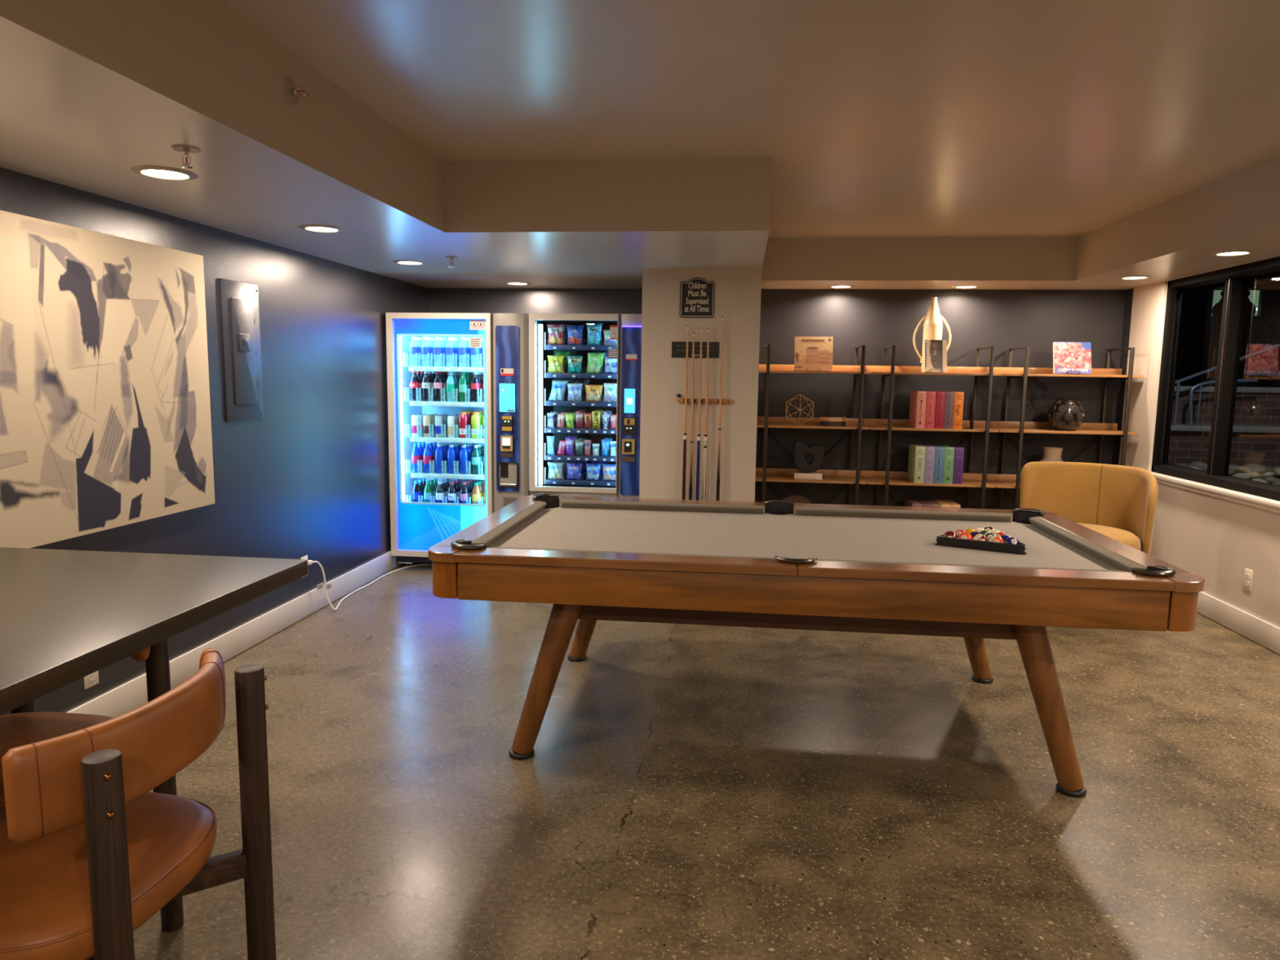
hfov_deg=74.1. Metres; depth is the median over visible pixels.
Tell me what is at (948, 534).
ball
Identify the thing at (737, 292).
wall column
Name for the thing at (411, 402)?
shelf
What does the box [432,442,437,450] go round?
drink bottle
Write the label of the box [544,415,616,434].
tray
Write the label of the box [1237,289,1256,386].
topiary bush
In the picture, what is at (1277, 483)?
rock
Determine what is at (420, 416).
drink can
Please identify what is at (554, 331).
snack bag
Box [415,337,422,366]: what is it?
drink bottle
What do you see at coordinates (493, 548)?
cushion
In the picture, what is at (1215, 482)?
window
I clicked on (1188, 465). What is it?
rock
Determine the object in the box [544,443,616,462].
tray
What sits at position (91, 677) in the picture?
socket
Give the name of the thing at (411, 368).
shelf
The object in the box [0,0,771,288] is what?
soffit
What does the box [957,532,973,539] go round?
ball
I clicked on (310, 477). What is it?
wall
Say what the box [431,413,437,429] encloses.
drink can
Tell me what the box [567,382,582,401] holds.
snack bag
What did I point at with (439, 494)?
drink bottle
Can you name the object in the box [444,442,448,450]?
drink bottle
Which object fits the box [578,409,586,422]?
packet
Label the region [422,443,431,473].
drink bottle
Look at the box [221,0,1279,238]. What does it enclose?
ceiling
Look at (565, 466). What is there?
snack bag
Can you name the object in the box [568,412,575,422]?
packet
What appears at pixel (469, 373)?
drink bottle
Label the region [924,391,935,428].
board game box
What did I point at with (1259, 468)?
rock
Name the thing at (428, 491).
drink bottle
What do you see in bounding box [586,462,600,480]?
snack bag
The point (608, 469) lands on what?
snack bag
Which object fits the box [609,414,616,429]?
packet
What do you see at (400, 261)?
recessed light
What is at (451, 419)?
drink can
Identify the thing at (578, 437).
packet
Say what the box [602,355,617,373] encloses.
snack bag
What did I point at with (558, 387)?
snack bag
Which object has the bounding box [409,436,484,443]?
shelf
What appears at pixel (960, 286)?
recessed light
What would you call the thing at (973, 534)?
ball
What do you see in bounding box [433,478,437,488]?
drink bottle
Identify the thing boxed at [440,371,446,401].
drink bottle
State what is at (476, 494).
drink bottle
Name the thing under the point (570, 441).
packet
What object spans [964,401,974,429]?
bookend
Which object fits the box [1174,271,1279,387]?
night sky
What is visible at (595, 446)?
packet
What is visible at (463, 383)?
drink bottle
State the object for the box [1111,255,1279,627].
wall
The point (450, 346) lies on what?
drink bottle
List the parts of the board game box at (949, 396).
spine frame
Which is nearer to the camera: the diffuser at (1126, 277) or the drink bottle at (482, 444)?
the diffuser at (1126, 277)
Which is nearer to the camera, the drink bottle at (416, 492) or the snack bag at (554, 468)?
the snack bag at (554, 468)
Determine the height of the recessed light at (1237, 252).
0.008 m
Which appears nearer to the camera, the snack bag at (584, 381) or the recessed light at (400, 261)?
the recessed light at (400, 261)
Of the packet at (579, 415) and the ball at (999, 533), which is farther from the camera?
the packet at (579, 415)
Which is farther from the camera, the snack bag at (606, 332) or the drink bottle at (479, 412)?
the drink bottle at (479, 412)
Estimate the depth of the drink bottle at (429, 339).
6.08 m
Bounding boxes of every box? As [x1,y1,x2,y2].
[819,416,846,426]
[904,497,921,506]
[906,444,924,483]
[908,391,926,428]
[914,497,931,506]
[919,444,934,483]
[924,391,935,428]
[924,498,941,507]
[927,444,944,484]
[933,391,945,428]
[933,498,951,507]
[938,444,954,484]
[941,391,954,428]
[942,498,960,507]
[947,444,964,484]
[948,391,964,429]
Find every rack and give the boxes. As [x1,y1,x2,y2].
[676,398,733,404]
[934,534,1026,555]
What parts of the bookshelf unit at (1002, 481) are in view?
post, rail, post, post, rail, post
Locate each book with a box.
[794,336,832,371]
[924,339,946,372]
[1053,342,1091,374]
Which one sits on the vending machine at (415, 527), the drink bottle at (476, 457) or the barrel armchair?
the drink bottle at (476, 457)
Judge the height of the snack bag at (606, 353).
0.160 m
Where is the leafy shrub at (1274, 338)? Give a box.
[1248,298,1279,387]
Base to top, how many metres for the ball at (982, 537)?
0.057 m
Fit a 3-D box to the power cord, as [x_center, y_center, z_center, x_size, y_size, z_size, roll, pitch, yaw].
[-1.764,0.547,5.614,0.228,0.331,1.441,3,7,16]
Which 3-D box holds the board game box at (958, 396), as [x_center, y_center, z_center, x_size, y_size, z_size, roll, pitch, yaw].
[2.373,-0.530,6.400,0.065,0.274,0.263,2,7,7]
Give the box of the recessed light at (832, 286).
[827,284,854,288]
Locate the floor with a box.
[133,562,1279,959]
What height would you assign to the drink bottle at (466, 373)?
0.213 m
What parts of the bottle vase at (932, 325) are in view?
handle, handle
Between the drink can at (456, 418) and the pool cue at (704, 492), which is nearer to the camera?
the pool cue at (704, 492)
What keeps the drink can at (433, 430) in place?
in the vending machine at (415, 527)
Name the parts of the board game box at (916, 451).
spine frame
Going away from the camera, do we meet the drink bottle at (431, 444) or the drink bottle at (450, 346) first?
the drink bottle at (450, 346)
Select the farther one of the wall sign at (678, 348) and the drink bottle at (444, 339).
the drink bottle at (444, 339)
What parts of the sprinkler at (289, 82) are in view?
frame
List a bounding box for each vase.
[913,297,951,372]
[1038,446,1063,462]
[1048,397,1084,431]
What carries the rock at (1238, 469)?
on the trim
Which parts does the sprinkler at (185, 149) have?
frame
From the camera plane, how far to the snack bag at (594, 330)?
5.88 m
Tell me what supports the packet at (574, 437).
on the vending machine at (626, 329)
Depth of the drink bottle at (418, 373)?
6.13 m
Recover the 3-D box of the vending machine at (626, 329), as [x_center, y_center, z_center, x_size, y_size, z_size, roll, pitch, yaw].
[-0.292,-0.262,6.215,0.865,1.828,0.851,2,7,7]
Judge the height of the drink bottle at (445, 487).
0.198 m
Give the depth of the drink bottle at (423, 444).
6.26 m
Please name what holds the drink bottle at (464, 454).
on the vending machine at (415, 527)
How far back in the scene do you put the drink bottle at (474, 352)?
5.97 m
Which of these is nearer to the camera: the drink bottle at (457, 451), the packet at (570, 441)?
the packet at (570, 441)
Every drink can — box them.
[411,414,419,437]
[416,413,422,436]
[422,414,431,437]
[430,414,435,436]
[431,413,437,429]
[435,415,442,437]
[439,414,446,437]
[443,413,448,436]
[447,415,455,438]
[451,414,458,437]
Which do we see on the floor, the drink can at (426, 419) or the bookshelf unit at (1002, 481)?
the bookshelf unit at (1002, 481)
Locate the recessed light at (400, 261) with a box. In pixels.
[392,259,426,265]
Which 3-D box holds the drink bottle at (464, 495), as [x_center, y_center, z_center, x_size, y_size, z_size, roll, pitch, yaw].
[-1.269,0.114,6.127,0.064,0.198,0.063,2,7,12]
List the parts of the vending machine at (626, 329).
door, panel, control panel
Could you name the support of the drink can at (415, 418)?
in the vending machine at (415, 527)
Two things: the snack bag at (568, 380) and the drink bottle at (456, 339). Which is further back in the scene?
the drink bottle at (456, 339)
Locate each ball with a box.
[942,530,957,537]
[955,529,965,537]
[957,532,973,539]
[964,528,975,533]
[969,531,980,537]
[973,533,988,541]
[974,527,984,532]
[979,529,991,534]
[983,526,994,531]
[984,533,995,539]
[988,535,1004,542]
[989,528,999,533]
[995,531,1005,536]
[1000,534,1011,541]
[1004,537,1019,544]
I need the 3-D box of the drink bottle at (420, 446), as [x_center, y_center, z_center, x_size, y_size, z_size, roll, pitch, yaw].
[-1.614,-0.167,6.209,0.063,0.213,0.064,-6,10,-43]
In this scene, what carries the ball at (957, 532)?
on the pool table at (772, 564)
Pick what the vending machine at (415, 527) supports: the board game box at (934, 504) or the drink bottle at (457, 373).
the drink bottle at (457, 373)
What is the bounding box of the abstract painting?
[0,209,214,548]
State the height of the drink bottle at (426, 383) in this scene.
0.219 m
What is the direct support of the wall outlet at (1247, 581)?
attached to the wall at (1212, 539)
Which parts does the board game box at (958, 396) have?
spine frame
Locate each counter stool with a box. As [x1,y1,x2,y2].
[0,638,183,931]
[0,648,275,959]
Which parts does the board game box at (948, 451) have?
spine frame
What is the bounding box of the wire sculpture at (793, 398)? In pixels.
[785,394,813,425]
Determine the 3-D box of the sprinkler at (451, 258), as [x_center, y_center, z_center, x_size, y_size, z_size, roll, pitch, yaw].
[-1.087,-1.258,4.896,0.080,0.058,0.080,2,7,7]
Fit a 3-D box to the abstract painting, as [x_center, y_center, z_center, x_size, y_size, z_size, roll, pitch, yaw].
[-2.122,-0.336,2.950,0.032,1.137,1.962,2,7,7]
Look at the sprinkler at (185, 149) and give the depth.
2.56 m
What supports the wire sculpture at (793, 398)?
on the bookshelf unit at (763, 474)
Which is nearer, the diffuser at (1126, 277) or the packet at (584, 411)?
the diffuser at (1126, 277)
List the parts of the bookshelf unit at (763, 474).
post, post, post, post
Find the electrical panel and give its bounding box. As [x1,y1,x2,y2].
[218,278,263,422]
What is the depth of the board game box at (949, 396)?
6.28 m
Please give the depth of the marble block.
6.50 m
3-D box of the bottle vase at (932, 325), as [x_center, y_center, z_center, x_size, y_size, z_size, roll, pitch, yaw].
[2.222,-1.100,6.439,0.253,0.566,0.140,5,8,33]
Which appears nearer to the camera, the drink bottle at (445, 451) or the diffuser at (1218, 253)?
the diffuser at (1218, 253)
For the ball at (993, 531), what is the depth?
3.44 m
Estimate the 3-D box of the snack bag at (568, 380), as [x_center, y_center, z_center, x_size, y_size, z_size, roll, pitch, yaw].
[-0.553,-0.643,6.037,0.125,0.160,0.044,2,7,7]
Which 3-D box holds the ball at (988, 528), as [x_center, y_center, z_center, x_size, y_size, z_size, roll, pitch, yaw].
[1.445,0.222,3.507,0.057,0.057,0.057,3,7,19]
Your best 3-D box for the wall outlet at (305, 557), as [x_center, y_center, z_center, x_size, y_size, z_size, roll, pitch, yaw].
[-1.940,0.500,4.901,0.008,0.118,0.072,2,7,7]
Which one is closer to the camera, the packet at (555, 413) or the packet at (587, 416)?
the packet at (587, 416)
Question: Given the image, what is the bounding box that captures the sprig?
[1039,382,1059,429]
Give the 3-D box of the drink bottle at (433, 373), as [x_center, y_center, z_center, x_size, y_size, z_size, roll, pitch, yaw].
[-1.511,-0.689,6.209,0.064,0.219,0.064,5,8,28]
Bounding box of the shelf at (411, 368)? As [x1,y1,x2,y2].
[408,366,483,372]
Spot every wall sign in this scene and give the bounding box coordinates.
[671,341,719,358]
[680,277,715,317]
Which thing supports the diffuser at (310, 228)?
attached to the recessed light at (316, 228)
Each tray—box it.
[544,332,617,350]
[544,360,617,378]
[544,388,617,407]
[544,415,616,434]
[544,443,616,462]
[544,466,616,486]
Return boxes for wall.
[0,167,428,715]
[427,288,642,314]
[754,288,1125,509]
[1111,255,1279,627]
[1167,386,1279,466]
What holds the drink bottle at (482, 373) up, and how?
on the vending machine at (415, 527)
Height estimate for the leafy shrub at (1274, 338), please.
2.989 m
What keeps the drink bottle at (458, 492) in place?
on the vending machine at (415, 527)
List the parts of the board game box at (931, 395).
spine frame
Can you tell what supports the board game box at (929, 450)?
on the bookshelf unit at (878, 477)
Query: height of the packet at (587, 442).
0.118 m
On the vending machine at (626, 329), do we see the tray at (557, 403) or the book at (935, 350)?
the tray at (557, 403)
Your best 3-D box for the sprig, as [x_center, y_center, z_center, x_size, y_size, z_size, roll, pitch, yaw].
[3.073,-0.556,6.385,0.149,0.349,0.042,2,7,7]
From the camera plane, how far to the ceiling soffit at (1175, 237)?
5.87 m
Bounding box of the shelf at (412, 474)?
[410,472,484,479]
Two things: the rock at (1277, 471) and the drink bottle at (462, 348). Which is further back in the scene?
the rock at (1277, 471)
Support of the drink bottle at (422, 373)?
on the vending machine at (415, 527)
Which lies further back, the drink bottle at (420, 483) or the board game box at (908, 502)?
the board game box at (908, 502)
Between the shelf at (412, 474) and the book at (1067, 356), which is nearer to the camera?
the shelf at (412, 474)
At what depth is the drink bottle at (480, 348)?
6.05 m
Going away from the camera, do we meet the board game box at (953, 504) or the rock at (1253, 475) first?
the rock at (1253, 475)
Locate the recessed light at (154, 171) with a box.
[130,165,198,180]
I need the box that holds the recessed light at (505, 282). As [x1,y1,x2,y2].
[503,281,531,284]
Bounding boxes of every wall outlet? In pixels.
[83,671,98,689]
[300,555,308,577]
[1242,568,1253,591]
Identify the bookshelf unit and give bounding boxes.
[755,343,871,505]
[860,345,1002,508]
[986,346,1142,509]
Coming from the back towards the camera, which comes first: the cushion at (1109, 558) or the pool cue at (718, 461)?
the pool cue at (718, 461)
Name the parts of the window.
sill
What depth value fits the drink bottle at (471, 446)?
6.22 m
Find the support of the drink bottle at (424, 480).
on the vending machine at (415, 527)
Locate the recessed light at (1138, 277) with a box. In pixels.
[1117,275,1151,279]
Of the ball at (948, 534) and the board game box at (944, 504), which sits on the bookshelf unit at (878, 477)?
the board game box at (944, 504)
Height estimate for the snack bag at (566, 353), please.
0.160 m
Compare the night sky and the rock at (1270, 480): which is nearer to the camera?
the rock at (1270, 480)
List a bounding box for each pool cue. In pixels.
[681,325,688,499]
[688,333,694,499]
[695,327,702,500]
[702,328,709,500]
[715,316,724,500]
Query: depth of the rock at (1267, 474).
6.04 m
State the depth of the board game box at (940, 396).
6.29 m
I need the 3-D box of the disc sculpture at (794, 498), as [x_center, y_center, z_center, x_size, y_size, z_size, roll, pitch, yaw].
[1.215,0.264,6.644,0.310,0.310,0.060,2,7,7]
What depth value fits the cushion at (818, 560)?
2.85 m
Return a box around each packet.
[546,413,554,427]
[546,435,554,455]
[550,411,557,427]
[555,440,566,455]
[556,413,565,428]
[564,413,574,428]
[565,436,573,455]
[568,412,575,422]
[568,435,577,449]
[574,439,583,456]
[575,410,583,428]
[577,437,586,449]
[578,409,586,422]
[583,413,591,428]
[584,440,591,456]
[591,411,600,429]
[591,443,599,456]
[594,409,603,422]
[601,411,609,429]
[601,439,609,457]
[604,409,613,422]
[604,437,612,449]
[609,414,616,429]
[609,440,616,457]
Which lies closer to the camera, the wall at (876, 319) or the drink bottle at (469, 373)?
the drink bottle at (469, 373)
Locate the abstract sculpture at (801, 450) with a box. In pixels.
[793,439,824,473]
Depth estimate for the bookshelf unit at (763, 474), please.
6.62 m
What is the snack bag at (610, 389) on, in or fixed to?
on the vending machine at (626, 329)
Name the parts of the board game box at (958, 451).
spine frame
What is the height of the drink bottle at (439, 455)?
0.213 m
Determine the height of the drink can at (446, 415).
0.161 m
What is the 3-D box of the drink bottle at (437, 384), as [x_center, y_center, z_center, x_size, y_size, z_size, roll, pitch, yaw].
[-1.441,-0.668,6.052,0.064,0.219,0.063,1,7,3]
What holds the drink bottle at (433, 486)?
on the vending machine at (415, 527)
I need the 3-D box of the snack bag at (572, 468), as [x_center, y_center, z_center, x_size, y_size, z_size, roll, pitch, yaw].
[-0.467,-0.062,6.020,0.119,0.126,0.044,2,7,7]
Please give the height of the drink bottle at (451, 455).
0.213 m
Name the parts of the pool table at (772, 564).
rail, leg, leg, rail, rail, apron panel, rail, leg, rail, leg, rail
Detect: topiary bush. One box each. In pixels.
[1205,289,1224,386]
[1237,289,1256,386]
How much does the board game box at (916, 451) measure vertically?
0.274 m
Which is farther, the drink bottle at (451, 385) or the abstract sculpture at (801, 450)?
the abstract sculpture at (801, 450)
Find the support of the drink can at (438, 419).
in the vending machine at (415, 527)
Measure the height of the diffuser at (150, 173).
0.002 m
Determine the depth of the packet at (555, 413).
6.03 m
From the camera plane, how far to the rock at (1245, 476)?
5.95 m
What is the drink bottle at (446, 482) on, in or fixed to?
on the vending machine at (415, 527)
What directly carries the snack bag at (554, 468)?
on the vending machine at (626, 329)
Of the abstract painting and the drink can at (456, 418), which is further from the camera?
the drink can at (456, 418)
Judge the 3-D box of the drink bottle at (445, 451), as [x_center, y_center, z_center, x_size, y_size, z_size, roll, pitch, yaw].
[-1.439,-0.162,6.189,0.062,0.213,0.061,5,8,34]
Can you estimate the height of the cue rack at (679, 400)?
0.030 m
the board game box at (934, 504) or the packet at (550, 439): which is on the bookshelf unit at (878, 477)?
the board game box at (934, 504)
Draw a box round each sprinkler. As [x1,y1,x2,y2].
[170,144,200,168]
[284,77,310,105]
[444,256,458,267]
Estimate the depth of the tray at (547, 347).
5.89 m
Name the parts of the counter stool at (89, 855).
diagonal rail, leg, seat, backrest, diagonal rail, leg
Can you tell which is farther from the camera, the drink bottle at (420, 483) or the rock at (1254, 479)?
the drink bottle at (420, 483)
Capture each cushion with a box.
[471,501,546,546]
[492,546,774,559]
[559,499,764,514]
[793,506,1013,521]
[816,559,1126,572]
[1028,516,1146,572]
[1075,522,1141,551]
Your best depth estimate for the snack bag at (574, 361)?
5.92 m
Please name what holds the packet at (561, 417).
on the vending machine at (626, 329)
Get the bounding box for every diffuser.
[141,169,187,177]
[306,226,337,231]
[398,262,421,264]
[1124,276,1143,279]
[1217,252,1248,254]
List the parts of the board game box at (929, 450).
spine frame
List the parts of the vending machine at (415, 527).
backlit panel, control panel, bay frame, plate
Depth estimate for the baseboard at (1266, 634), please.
4.82 m
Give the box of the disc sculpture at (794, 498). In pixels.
[780,493,812,503]
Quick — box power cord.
[307,560,432,610]
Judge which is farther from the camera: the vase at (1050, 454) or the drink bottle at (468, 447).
the vase at (1050, 454)
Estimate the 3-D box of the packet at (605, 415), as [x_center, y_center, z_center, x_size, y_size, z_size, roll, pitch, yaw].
[-0.241,-0.411,5.947,0.060,0.143,0.023,2,7,7]
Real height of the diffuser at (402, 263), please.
0.002 m
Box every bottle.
[408,336,418,366]
[409,371,419,400]
[411,443,420,473]
[412,480,421,502]
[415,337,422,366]
[416,371,422,400]
[417,442,423,471]
[417,479,424,502]
[420,371,424,379]
[421,337,430,366]
[421,442,425,450]
[422,371,431,401]
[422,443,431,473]
[422,478,426,487]
[423,480,432,502]
[427,337,433,366]
[428,371,434,401]
[429,442,435,472]
[429,480,435,502]
[431,371,435,379]
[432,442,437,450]
[433,337,442,366]
[433,371,443,401]
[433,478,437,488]
[435,444,444,473]
[435,481,444,502]
[439,337,445,366]
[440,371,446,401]
[440,443,447,472]
[441,480,448,502]
[443,337,447,363]
[444,371,448,401]
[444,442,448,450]
[444,479,449,490]
[445,337,454,366]
[446,372,455,401]
[447,444,456,474]
[447,481,457,503]
[452,337,458,367]
[452,372,458,401]
[453,443,459,472]
[453,480,460,503]
[455,337,459,367]
[456,372,460,401]
[457,337,467,367]
[457,443,461,470]
[457,479,462,503]
[458,372,467,401]
[458,411,468,438]
[459,444,468,474]
[460,481,469,503]
[464,337,471,367]
[465,372,471,402]
[465,443,471,473]
[465,480,472,503]
[466,411,471,437]
[468,372,472,395]
[468,443,473,453]
[468,479,474,503]
[470,347,479,367]
[471,372,479,402]
[471,411,480,438]
[471,444,480,475]
[471,482,480,504]
[477,372,483,402]
[477,444,484,473]
[477,480,484,504]
[478,411,483,438]
[479,344,482,367]
[480,372,483,395]
[480,443,484,472]
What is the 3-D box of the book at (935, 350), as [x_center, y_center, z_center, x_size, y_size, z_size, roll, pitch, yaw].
[2.199,-0.922,6.307,0.165,0.240,0.063,1,7,0]
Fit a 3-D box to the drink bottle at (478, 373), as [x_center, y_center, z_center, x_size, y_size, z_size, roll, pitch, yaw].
[-1.161,-0.670,6.094,0.064,0.219,0.063,0,7,-10]
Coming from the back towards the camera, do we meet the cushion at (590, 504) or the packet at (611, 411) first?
the packet at (611, 411)
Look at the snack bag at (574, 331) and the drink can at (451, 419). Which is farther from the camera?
the drink can at (451, 419)
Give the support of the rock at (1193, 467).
on the trim
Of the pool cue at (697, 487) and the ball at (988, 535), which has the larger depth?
the pool cue at (697, 487)
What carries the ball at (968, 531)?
on the pool table at (772, 564)
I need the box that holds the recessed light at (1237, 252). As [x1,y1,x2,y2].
[1210,249,1255,256]
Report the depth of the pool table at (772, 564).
2.96 m
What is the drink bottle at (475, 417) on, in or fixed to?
in the vending machine at (415, 527)
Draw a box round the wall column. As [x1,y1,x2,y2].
[639,269,761,502]
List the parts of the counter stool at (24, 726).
leg, seat, backrest, leg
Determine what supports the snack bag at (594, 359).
on the vending machine at (626, 329)
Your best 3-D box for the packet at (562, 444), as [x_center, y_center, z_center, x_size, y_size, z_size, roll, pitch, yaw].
[-0.554,-0.226,6.007,0.086,0.107,0.022,2,7,7]
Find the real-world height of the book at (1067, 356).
0.234 m
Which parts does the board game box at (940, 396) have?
spine frame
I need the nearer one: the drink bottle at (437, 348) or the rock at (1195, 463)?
the drink bottle at (437, 348)
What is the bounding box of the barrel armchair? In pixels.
[1019,461,1158,555]
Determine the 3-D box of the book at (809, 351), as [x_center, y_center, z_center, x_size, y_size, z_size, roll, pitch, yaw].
[1.319,-0.959,6.438,0.285,0.260,0.085,2,7,7]
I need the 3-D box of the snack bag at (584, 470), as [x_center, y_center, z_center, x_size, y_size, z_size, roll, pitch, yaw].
[-0.426,-0.087,6.089,0.125,0.160,0.044,2,7,7]
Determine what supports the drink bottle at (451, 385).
on the vending machine at (415, 527)
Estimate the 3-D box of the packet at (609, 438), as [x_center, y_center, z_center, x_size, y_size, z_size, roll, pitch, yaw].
[-0.226,-0.235,6.018,0.059,0.130,0.022,2,7,7]
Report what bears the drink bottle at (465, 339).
in the vending machine at (415, 527)
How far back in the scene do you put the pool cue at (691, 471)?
5.37 m
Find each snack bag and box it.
[546,324,564,345]
[546,355,564,373]
[547,380,568,400]
[547,462,564,479]
[554,351,571,373]
[554,378,571,400]
[555,460,569,476]
[566,324,583,345]
[566,462,582,479]
[567,355,582,373]
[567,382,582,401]
[573,378,590,401]
[573,461,588,479]
[585,352,604,373]
[585,384,603,401]
[586,322,602,345]
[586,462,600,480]
[591,351,608,367]
[591,461,607,476]
[601,463,616,480]
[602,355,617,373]
[602,382,617,402]
[603,329,617,345]
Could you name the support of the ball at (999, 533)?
on the pool table at (772, 564)
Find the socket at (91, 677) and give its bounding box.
[88,672,95,680]
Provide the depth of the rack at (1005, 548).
3.30 m
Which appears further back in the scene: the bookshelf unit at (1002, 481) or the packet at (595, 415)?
the bookshelf unit at (1002, 481)
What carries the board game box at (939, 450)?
on the bookshelf unit at (878, 477)
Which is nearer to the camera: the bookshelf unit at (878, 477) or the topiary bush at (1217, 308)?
the bookshelf unit at (878, 477)
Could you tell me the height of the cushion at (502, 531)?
0.036 m
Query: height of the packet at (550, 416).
0.107 m
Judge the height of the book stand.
0.145 m
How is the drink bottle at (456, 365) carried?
in the vending machine at (415, 527)
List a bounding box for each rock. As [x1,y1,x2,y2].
[1175,462,1191,466]
[1190,461,1207,466]
[1190,466,1202,470]
[1196,465,1207,471]
[1228,467,1235,475]
[1232,473,1250,479]
[1235,466,1252,473]
[1246,471,1261,479]
[1250,464,1268,474]
[1251,478,1267,483]
[1262,471,1275,478]
[1264,476,1279,484]
[1267,467,1276,471]
[1272,481,1279,485]
[1274,467,1279,475]
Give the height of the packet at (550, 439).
0.138 m
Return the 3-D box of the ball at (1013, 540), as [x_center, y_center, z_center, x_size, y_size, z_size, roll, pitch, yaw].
[1.440,0.250,3.280,0.057,0.057,0.057,5,8,31]
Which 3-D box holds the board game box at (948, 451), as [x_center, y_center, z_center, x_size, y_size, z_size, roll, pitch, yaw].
[2.321,-0.122,6.456,0.068,0.274,0.263,2,7,7]
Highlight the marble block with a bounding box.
[793,471,822,479]
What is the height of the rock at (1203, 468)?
0.058 m
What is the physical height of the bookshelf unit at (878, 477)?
1.666 m
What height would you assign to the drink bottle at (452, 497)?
0.198 m
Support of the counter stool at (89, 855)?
on the floor
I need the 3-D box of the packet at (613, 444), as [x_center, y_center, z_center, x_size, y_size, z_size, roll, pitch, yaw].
[-0.190,-0.218,5.965,0.048,0.112,0.022,2,7,7]
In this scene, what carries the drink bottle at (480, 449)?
on the vending machine at (415, 527)
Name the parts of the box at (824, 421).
box lid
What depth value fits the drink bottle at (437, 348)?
6.00 m
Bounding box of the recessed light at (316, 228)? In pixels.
[298,224,344,232]
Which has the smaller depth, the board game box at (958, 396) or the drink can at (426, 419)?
the drink can at (426, 419)
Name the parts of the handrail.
rail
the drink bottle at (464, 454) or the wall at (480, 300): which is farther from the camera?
the wall at (480, 300)
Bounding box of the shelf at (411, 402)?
[408,400,484,407]
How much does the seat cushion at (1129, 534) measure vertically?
0.302 m
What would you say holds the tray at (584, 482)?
on the vending machine at (626, 329)
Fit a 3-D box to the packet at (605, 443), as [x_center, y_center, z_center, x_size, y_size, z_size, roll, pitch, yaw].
[-0.244,-0.225,5.970,0.059,0.123,0.022,2,7,7]
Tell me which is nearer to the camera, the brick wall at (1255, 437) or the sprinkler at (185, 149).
the sprinkler at (185, 149)
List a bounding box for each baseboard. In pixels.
[66,551,402,717]
[1196,591,1279,654]
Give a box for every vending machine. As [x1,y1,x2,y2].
[385,312,530,567]
[528,313,641,497]
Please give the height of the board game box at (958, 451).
0.274 m
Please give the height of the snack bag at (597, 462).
0.160 m
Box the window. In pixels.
[1150,256,1279,513]
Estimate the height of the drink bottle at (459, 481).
0.198 m
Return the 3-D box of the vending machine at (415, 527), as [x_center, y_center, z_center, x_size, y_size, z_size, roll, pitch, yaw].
[-1.233,-0.289,6.325,1.000,1.828,0.847,2,7,7]
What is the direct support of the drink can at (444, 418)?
in the vending machine at (415, 527)
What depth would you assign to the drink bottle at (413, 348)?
6.02 m
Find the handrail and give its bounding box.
[1173,343,1279,426]
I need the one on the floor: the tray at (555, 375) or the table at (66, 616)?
the table at (66, 616)
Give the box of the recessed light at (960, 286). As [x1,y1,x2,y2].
[951,284,980,288]
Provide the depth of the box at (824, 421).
6.43 m
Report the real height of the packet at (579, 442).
0.120 m
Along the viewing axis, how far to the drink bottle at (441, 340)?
6.08 m
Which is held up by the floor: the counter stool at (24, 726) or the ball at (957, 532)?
the counter stool at (24, 726)
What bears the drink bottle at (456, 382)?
on the vending machine at (415, 527)
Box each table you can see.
[0,546,307,715]
[427,493,1204,796]
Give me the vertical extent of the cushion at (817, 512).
0.036 m
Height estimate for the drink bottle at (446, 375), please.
0.219 m
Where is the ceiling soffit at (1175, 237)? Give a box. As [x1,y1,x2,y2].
[760,154,1279,289]
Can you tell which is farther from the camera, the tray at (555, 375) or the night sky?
the night sky
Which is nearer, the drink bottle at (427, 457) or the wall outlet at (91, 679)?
the wall outlet at (91, 679)
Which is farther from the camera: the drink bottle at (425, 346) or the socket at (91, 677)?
the drink bottle at (425, 346)
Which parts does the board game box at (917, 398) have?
spine frame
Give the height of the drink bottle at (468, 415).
0.191 m
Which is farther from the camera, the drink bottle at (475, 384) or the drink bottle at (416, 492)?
the drink bottle at (416, 492)
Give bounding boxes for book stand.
[1063,370,1080,374]
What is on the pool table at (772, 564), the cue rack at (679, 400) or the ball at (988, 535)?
the ball at (988, 535)
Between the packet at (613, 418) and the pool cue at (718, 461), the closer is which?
the pool cue at (718, 461)
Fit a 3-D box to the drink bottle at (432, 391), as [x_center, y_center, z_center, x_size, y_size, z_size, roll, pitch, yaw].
[-1.519,-0.680,6.135,0.064,0.219,0.064,-4,9,-36]
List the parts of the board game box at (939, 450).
spine frame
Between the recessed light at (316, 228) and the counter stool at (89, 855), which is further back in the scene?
the recessed light at (316, 228)

